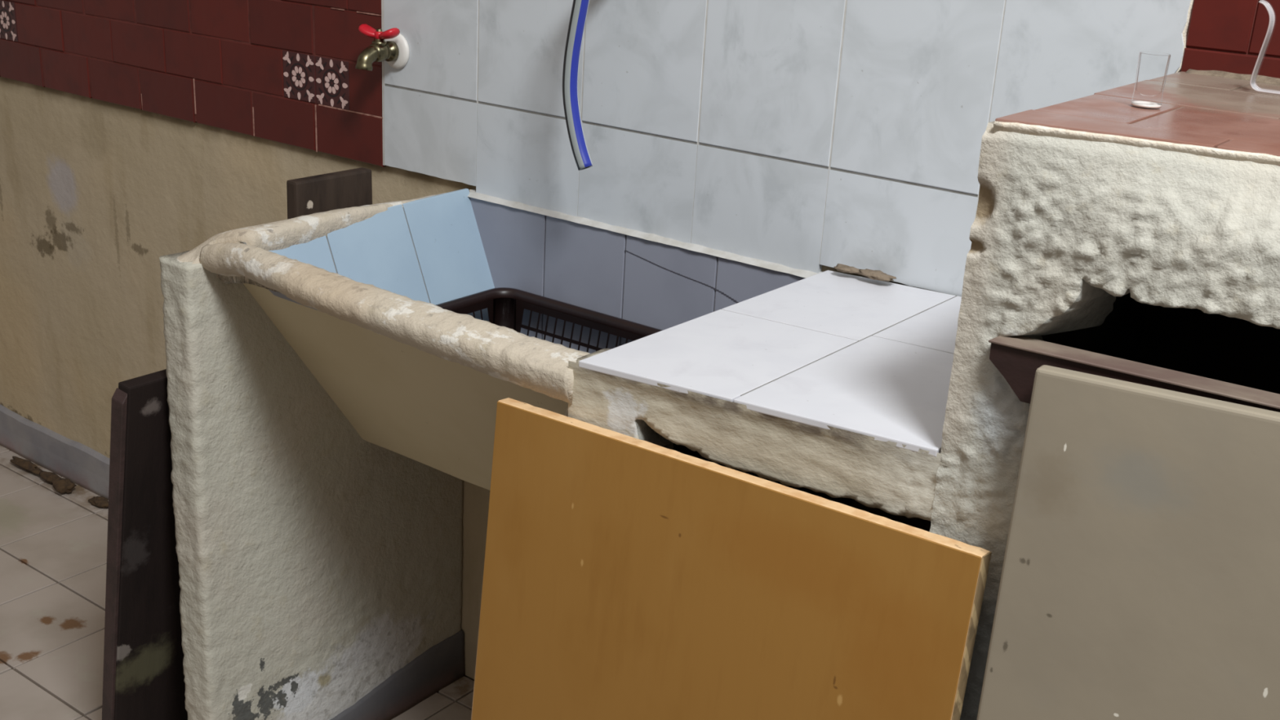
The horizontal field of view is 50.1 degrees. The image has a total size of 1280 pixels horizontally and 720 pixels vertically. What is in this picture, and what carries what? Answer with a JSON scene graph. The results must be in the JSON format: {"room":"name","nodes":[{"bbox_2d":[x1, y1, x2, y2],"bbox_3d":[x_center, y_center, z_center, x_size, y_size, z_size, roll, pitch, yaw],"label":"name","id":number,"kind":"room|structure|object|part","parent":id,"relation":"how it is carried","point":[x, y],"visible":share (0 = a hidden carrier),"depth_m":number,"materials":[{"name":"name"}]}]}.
{"room":"damaged room","nodes":[
{"label":"damaged room","id":0,"kind":"room"},
{"bbox_2d":[0,445,474,719],"bbox_3d":[-1.080,0.783,1.704,4.800,0.061,2.320,17,24,33],"label":"floor","id":1,"kind":"structure","parent":0,"point":[53,544],"depth_m":2.54,"materials":[{"name":"tile"}]},
{"bbox_2d":[9,456,42,475],"bbox_3d":[-1.375,0.236,3.074,0.135,0.022,0.027,17,24,33],"label":"clod","id":2,"kind":"object","parent":1,"relation":"on","point":[28,465],"visible":1,"depth_m":3.06,"materials":[{"name":"brown soil"}]},
{"bbox_2d":[39,471,61,483],"bbox_3d":[-1.302,0.259,3.022,0.079,0.021,0.028,17,24,33],"label":"clod","id":3,"kind":"object","parent":1,"relation":"on","point":[50,477],"visible":0.83,"depth_m":3.01,"materials":[{"name":"brown soil"}]},
{"bbox_2d":[53,478,76,493],"bbox_3d":[-1.253,0.272,2.978,0.055,0.030,0.047,17,24,33],"label":"clod","id":4,"kind":"object","parent":1,"relation":"on","point":[63,485],"visible":1,"depth_m":2.97,"materials":[{"name":"brown soil"}]},
{"bbox_2d":[88,496,108,508],"bbox_3d":[-1.153,0.303,2.932,0.073,0.015,0.033,17,24,33],"label":"clod","id":5,"kind":"object","parent":1,"relation":"on","point":[100,501],"visible":0.91,"depth_m":2.92,"materials":[{"name":"brown soil"}]},
{"bbox_2d":[102,368,187,719],"bbox_3d":[-0.671,0.301,2.033,0.134,0.660,0.259,17,24,33],"label":"wood panel","id":6,"kind":"object","parent":1,"relation":"on","point":[144,677],"visible":0.5,"depth_m":1.95,"materials":[{"name":"black wood"}]},
{"bbox_2d":[286,167,372,219],"bbox_3d":[-0.479,0.146,2.164,0.024,0.890,0.170,17,24,33],"label":"plank","id":7,"kind":"object","parent":1,"relation":"on","point":[308,195],"visible":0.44,"depth_m":2.01,"materials":[{"name":"brown wood"}]},
{"bbox_2d":[159,188,822,719],"bbox_3d":[-0.219,0.268,1.897,0.714,0.881,0.528,17,24,33],"label":"sink","id":8,"kind":"object","parent":1,"relation":"on","point":[329,419],"visible":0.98,"depth_m":1.94,"materials":[{"name":"paint"}]},
{"bbox_3d":[-0.448,0.565,2.205,0.015,0.092,0.467,17,24,33],"label":"skirting","id":9,"kind":"part","parent":8,"relation":"part of","materials":[{"name":"grey paint"}]},
{"bbox_2d":[243,283,568,490],"bbox_3d":[-0.161,0.038,1.820,0.647,0.359,0.465,17,24,33],"label":"basin","id":10,"kind":"object","parent":8,"relation":"in","point":[322,390],"depth_m":1.88,"materials":[{"name":"beige paint"}]},
{"bbox_2d":[435,287,662,352],"bbox_3d":[-0.139,0.042,1.914,0.364,0.178,0.244,17,24,33],"label":"plastic basket","id":11,"kind":"object","parent":8,"relation":"on","point":[505,306],"visible":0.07,"depth_m":2.01,"materials":[{"name":"black plastic"}]},
{"bbox_2d":[471,397,991,719],"bbox_3d":[0.028,0.487,1.379,0.533,0.815,0.092,17,24,33],"label":"plywood board","id":12,"kind":"object","parent":1,"relation":"on","point":[625,577],"visible":1,"depth_m":1.30,"materials":[{"name":"orange wood"}]},
{"bbox_2d":[564,270,961,520],"bbox_3d":[0.210,0.389,1.605,0.416,0.888,0.516,17,24,33],"label":"countertop","id":13,"kind":"structure","parent":1,"relation":"on","point":[828,384],"depth_m":1.33,"materials":[{"name":"white tile"}]},
{"bbox_2d":[834,263,860,273],"bbox_3d":[0.260,-0.113,1.710,0.040,0.008,0.022,17,24,33],"label":"crumb","id":14,"kind":"object","parent":13,"relation":"on","point":[839,267],"visible":1,"depth_m":1.71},
{"bbox_2d":[856,268,896,281],"bbox_3d":[0.290,-0.104,1.689,0.056,0.010,0.030,17,24,33],"label":"crumb","id":15,"kind":"object","parent":13,"relation":"on","point":[873,274],"visible":1,"depth_m":1.68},
{"bbox_2d":[928,68,1279,719],"bbox_3d":[0.683,0.392,1.238,0.756,1.179,0.515,17,24,33],"label":"countertop","id":16,"kind":"structure","parent":1,"relation":"on","point":[1110,237],"depth_m":1.07,"materials":[{"name":"beige paint"}]},
{"bbox_2d":[1131,51,1170,108],"bbox_3d":[0.433,-0.237,1.162,0.025,0.044,0.025,17,24,33],"label":"shot glass","id":17,"kind":"object","parent":16,"relation":"on","point":[1139,104],"visible":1,"depth_m":1.16,"materials":[{"name":"clear glass"}]},
{"bbox_2d":[1249,0,1279,94],"bbox_3d":[0.620,-0.286,1.269,0.101,0.083,0.018,17,24,33],"label":"holder","id":18,"kind":"object","parent":16,"relation":"on","point":[1253,85],"visible":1,"depth_m":1.29,"materials":[{"name":"white plastic"}]},
{"bbox_2d":[976,364,1279,719],"bbox_3d":[0.505,0.528,1.043,0.582,1.014,0.044,17,24,33],"label":"board","id":19,"kind":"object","parent":1,"relation":"on","point":[1140,580],"depth_m":1.03,"materials":[{"name":"beige wood"}]},
{"bbox_2d":[0,0,1279,679],"bbox_3d":[-0.367,-0.447,2.201,4.800,2.000,0.121,17,24,33],"label":"wall","id":20,"kind":"structure","parent":0,"point":[813,135],"depth_m":2.01,"materials":[{"name":"white tile"}]},
{"bbox_2d":[0,404,109,498],"bbox_3d":[-1.369,0.188,3.106,2.508,0.102,0.022,17,24,33],"label":"baseboard","id":21,"kind":"structure","parent":20,"relation":"attached to","point":[86,468],"depth_m":3.05,"materials":[{"name":"grey tile"}]},
{"bbox_2d":[355,23,409,71],"bbox_3d":[-0.399,-0.474,2.086,0.067,0.067,0.081,17,24,33],"label":"tap","id":22,"kind":"object","parent":20,"relation":"attached to","point":[390,46],"visible":1,"depth_m":2.08,"materials":[{"name":"gold metal"}]},
{"bbox_2d":[355,40,399,71],"bbox_3d":[-0.402,-0.463,2.087,0.031,0.042,0.075,17,24,33],"label":"spout","id":23,"kind":"object","parent":22,"relation":"on","point":[379,51],"depth_m":2.08,"materials":[{"name":"gold metal"}]},
{"bbox_3d":[-0.396,-0.497,2.081,0.066,0.020,0.029,13,22,26],"label":"butterfly handle","id":24,"kind":"part","parent":22,"relation":"part of","materials":[{"name":"red paint"}]},
{"bbox_3d":[-0.396,-0.491,2.083,0.022,0.025,0.022,17,24,33],"label":"stem","id":25,"kind":"part","parent":22,"relation":"part of","materials":[{"name":"gold metal"}]},
{"bbox_3d":[-0.042,-0.529,1.768,0.066,0.074,0.113,17,24,33],"label":"tap","id":26,"kind":"object","parent":20,"relation":"attached to","visible":0},
{"bbox_2d":[562,0,592,170],"bbox_3d":[-0.080,-0.374,1.788,0.051,0.255,0.025,17,24,33],"label":"garden hose","id":27,"kind":"object","parent":26,"relation":"hanging from","point":[580,7],"visible":1,"depth_m":1.80,"materials":[{"name":"blue rubber"}]}
]}

